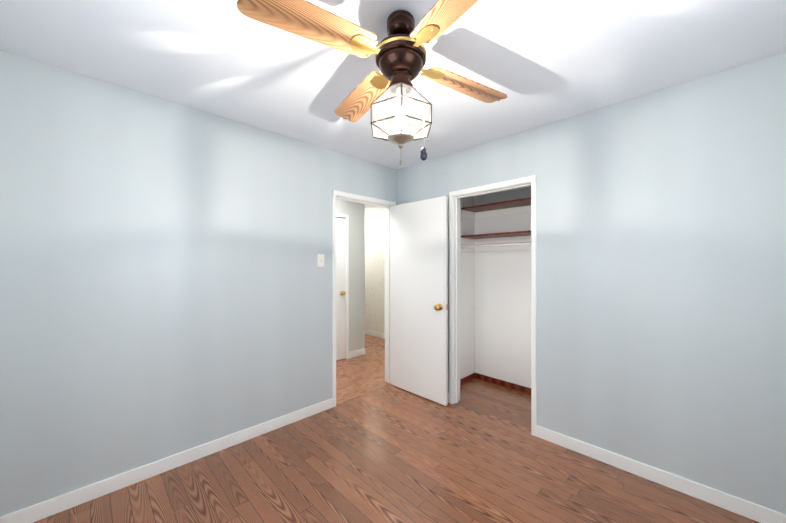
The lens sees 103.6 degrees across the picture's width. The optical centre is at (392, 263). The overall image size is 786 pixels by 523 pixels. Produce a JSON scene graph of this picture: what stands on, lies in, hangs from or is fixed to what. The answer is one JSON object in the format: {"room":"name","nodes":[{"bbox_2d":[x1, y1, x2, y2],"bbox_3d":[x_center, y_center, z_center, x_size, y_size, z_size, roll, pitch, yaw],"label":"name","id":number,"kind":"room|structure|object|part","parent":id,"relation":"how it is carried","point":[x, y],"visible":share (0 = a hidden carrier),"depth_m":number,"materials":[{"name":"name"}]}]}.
{"room":"empty bedroom","nodes":[
{"label":"empty bedroom","id":0,"kind":"room"},
{"bbox_2d":[0,49,396,516],"bbox_3d":[-1.120,0.145,2.487,3.390,2.440,0.120,0,0,-45],"label":"wall","id":1,"kind":"structure","parent":0,"point":[165,286],"depth_m":1.96,"materials":[{"name":"paint"}]},
{"bbox_2d":[0,398,332,522],"bbox_3d":[-1.373,1.320,2.142,2.249,0.088,0.012,0,0,-45],"label":"baseboard","id":2,"kind":"structure","parent":1,"relation":"attached to","point":[82,495],"depth_m":1.96,"materials":[{"name":"white paint"}]},
{"bbox_2d":[317,254,323,266],"bbox_3d":[-0.659,-0.024,2.844,0.070,0.114,0.020,0,0,-45],"label":"light switch","id":3,"kind":"object","parent":1,"relation":"attached to","point":[320,260],"visible":1,"depth_m":2.84,"materials":[{"name":"white plastic"}]},
{"bbox_2d":[332,190,395,406],"bbox_3d":[-0.319,0.337,3.277,0.842,2.059,0.149,0,0,-45],"label":"door frame","id":4,"kind":"structure","parent":1,"relation":"attached to","point":[353,196],"depth_m":3.23,"materials":[{"name":"white paint"}]},
{"bbox_2d":[390,196,447,405],"bbox_3d":[0.244,0.359,3.214,0.169,1.992,0.763,0,0,-45],"label":"bedroom door","id":5,"kind":"structure","parent":4,"relation":"attached to","point":[419,298],"depth_m":3.15,"materials":[{"name":"white paint"}]},
{"bbox_3d":[0.476,0.421,2.978,0.169,0.066,0.100,0,0,-45],"label":"knob","id":6,"kind":"part","parent":5,"relation":"part of","materials":[{"name":"gold metal"}]},
{"bbox_2d":[336,199,364,351],"bbox_3d":[-1.825,0.147,3.436,3.718,2.440,0.220,0,0,-45],"label":"wall","id":7,"kind":"structure","parent":0,"point":[355,211],"depth_m":4.55,"materials":[{"name":"grey paint"}]},
{"bbox_2d":[336,218,345,359],"bbox_3d":[-0.941,0.361,4.144,0.763,1.992,0.112,0,0,-45],"label":"hall door","id":8,"kind":"structure","parent":7,"relation":"in","point":[340,277],"depth_m":4.36,"materials":[{"name":"white paint"}]},
{"bbox_2d":[336,213,348,358],"bbox_3d":[-0.979,0.340,4.188,0.842,2.059,0.135,0,0,-45],"label":"door frame","id":9,"kind":"structure","parent":7,"relation":"attached to","point":[347,280],"depth_m":4.42,"materials":[{"name":"white paint"}]},
{"bbox_2d":[349,348,364,357],"bbox_3d":[-0.529,1.326,4.547,0.307,0.088,0.012,0,0,-45],"label":"baseboard","id":10,"kind":"structure","parent":7,"relation":"attached to","point":[356,353],"depth_m":4.54,"materials":[{"name":"white paint"}]},
{"bbox_2d":[336,383,389,404],"bbox_3d":[-0.292,1.365,3.248,0.760,0.004,0.035,0,0,-45],"label":"trim","id":11,"kind":"structure","parent":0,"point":[348,399],"depth_m":3.21,"materials":[{"name":"brown wood"}]},
{"bbox_2d":[365,206,384,333],"bbox_3d":[-0.041,0.152,5.574,0.120,2.440,3.000,0,0,-45],"label":"wall","id":12,"kind":"structure","parent":0,"point":[374,268],"depth_m":5.78,"materials":[{"name":"white paint"}]},
{"bbox_2d":[365,330,384,338],"bbox_3d":[-0.131,1.328,5.567,0.012,0.088,2.880,0,0,-45],"label":"baseboard","id":13,"kind":"structure","parent":12,"relation":"attached to","point":[367,332],"depth_m":5.76,"materials":[{"name":"white paint"}]},
{"bbox_2d":[0,0,785,207],"bbox_3d":[-0.562,-1.124,2.851,4.690,0.100,6.390,0,0,-45],"label":"ceiling","id":14,"kind":"structure","parent":0,"point":[538,63],"depth_m":1.61,"materials":[{"name":"white paint"}]},
{"bbox_2d":[237,0,507,165],"bbox_3d":[0.034,-0.747,1.357,0.970,0.662,0.970,0,0,13],"label":"ceiling fan","id":15,"kind":"object","parent":14,"relation":"hanging from","point":[399,51],"visible":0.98,"depth_m":1.27,"materials":[{"name":"brown wood"}]},
{"bbox_3d":[-0.304,-0.892,1.149,0.502,0.006,0.149,0,-11,-32],"label":"blade","id":16,"kind":"part","parent":15,"relation":"part of","materials":[{"name":"brown wood"}]},
{"bbox_3d":[-0.174,-0.891,1.695,0.149,0.006,0.502,13,-7,-31],"label":"blade","id":17,"kind":"part","parent":15,"relation":"part of","materials":[{"name":"brown wood"}]},
{"bbox_3d":[0.034,-0.565,1.356,0.261,0.027,0.259,0,0,-45],"label":"lantern glass","id":18,"kind":"part","parent":15,"relation":"part of","materials":[{"name":"white glass"}]},
{"bbox_2d":[396,87,405,109],"bbox_3d":[0.034,-0.717,1.356,0.042,0.088,0.042,0,0,-45],"label":"bulb","id":19,"kind":"object","parent":15,"relation":"attached to","point":[398,88],"depth_m":1.34,"materials":[{"name":"white glass"}]},
{"bbox_3d":[0.034,-0.979,1.357,0.220,0.198,0.220,0,0,-45],"label":"motor","id":20,"kind":"part","parent":15,"relation":"part of","materials":[{"name":"brown metal"}]},
{"bbox_3d":[0.034,-0.672,1.356,0.274,0.168,0.272,0,0,-45],"label":"lantern glass","id":21,"kind":"part","parent":15,"relation":"part of","materials":[{"name":"glass"}]},
{"bbox_3d":[0.080,-0.607,1.309,0.011,0.362,0.140,0,0,-45],"label":"pull chain","id":22,"kind":"part","parent":15,"relation":"part of","materials":[{"name":"silver metal"}]},
{"bbox_3d":[0.242,-0.892,1.018,0.149,0.006,0.502,-13,7,-31],"label":"blade","id":23,"kind":"part","parent":15,"relation":"part of","materials":[{"name":"brown wood"}]},
{"bbox_3d":[0.372,-0.891,1.565,0.502,0.006,0.149,0,11,-32],"label":"blade","id":24,"kind":"part","parent":15,"relation":"part of","materials":[{"name":"brown wood"}]},
{"bbox_2d":[33,334,759,522],"bbox_3d":[-0.562,1.396,2.845,4.690,0.060,6.390,0,0,-45],"label":"floor","id":25,"kind":"structure","parent":0,"point":[478,452],"depth_m":1.97,"materials":[{"name":"brown wood"}]},
{"bbox_2d":[460,196,474,378],"bbox_3d":[0.703,0.147,3.520,0.655,2.440,0.120,0,0,-45],"label":"wall","id":26,"kind":"structure","parent":0,"point":[467,310],"depth_m":3.59,"materials":[{"name":"white paint"}]},
{"bbox_2d":[461,242,530,248],"bbox_3d":[1.346,-0.189,2.908,0.060,0.060,1.617,0,0,-45],"label":"hanging rod","id":27,"kind":"object","parent":26,"relation":"attached to","point":[463,246],"visible":0.4,"depth_m":3.18,"materials":[{"name":"silver metal"}]},
{"bbox_2d":[475,186,530,387],"bbox_3d":[1.602,0.147,3.160,0.120,2.440,1.895,0,0,-45],"label":"wall","id":28,"kind":"structure","parent":0,"point":[502,315],"depth_m":3.45,"materials":[{"name":"white paint"}]},
{"bbox_2d":[460,205,530,251],"bbox_3d":[1.431,-0.369,2.993,0.360,0.470,1.655,0,0,-45],"label":"trim","id":29,"kind":"structure","parent":28,"relation":"attached to","point":[492,213],"depth_m":3.48,"materials":[{"name":"white paint"}]},
{"bbox_2d":[461,197,530,211],"bbox_3d":[1.452,-0.616,3.014,0.299,0.020,1.653,0,0,-45],"label":"closet shelf","id":30,"kind":"object","parent":29,"relation":"on","point":[505,204],"visible":0.38,"depth_m":3.26,"materials":[{"name":"brown wood"}]},
{"bbox_2d":[461,230,530,238],"bbox_3d":[1.452,-0.301,3.013,0.299,0.020,1.653,0,0,-45],"label":"closet shelf","id":31,"kind":"object","parent":29,"relation":"on","point":[506,234],"visible":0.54,"depth_m":3.26,"materials":[{"name":"brown wood"}]},
{"bbox_2d":[460,373,530,393],"bbox_3d":[1.326,1.336,2.885,0.655,0.060,1.655,0,0,-45],"label":"baseboard","id":32,"kind":"structure","parent":28,"relation":"attached to","point":[496,381],"depth_m":3.48,"materials":[{"name":"brown wood"}]},
{"bbox_2d":[397,51,785,513],"bbox_3d":[1.234,0.145,2.429,0.120,2.440,3.270,0,0,-45],"label":"wall","id":33,"kind":"structure","parent":0,"point":[660,279],"depth_m":1.90,"materials":[{"name":"paint"}]},
{"bbox_2d":[449,175,535,435],"bbox_3d":[0.888,0.351,2.779,0.120,2.030,0.778,0,0,-45],"label":"door frame","id":34,"kind":"structure","parent":33,"relation":"attached to","point":[456,299],"depth_m":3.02,"materials":[{"name":"white paint"}]},
{"bbox_2d":[536,425,785,522],"bbox_3d":[1.680,1.320,1.881,0.012,0.088,1.568,0,0,-45],"label":"baseboard","id":35,"kind":"structure","parent":33,"relation":"attached to","point":[745,508],"depth_m":1.87,"materials":[{"name":"white paint"}]}
]}

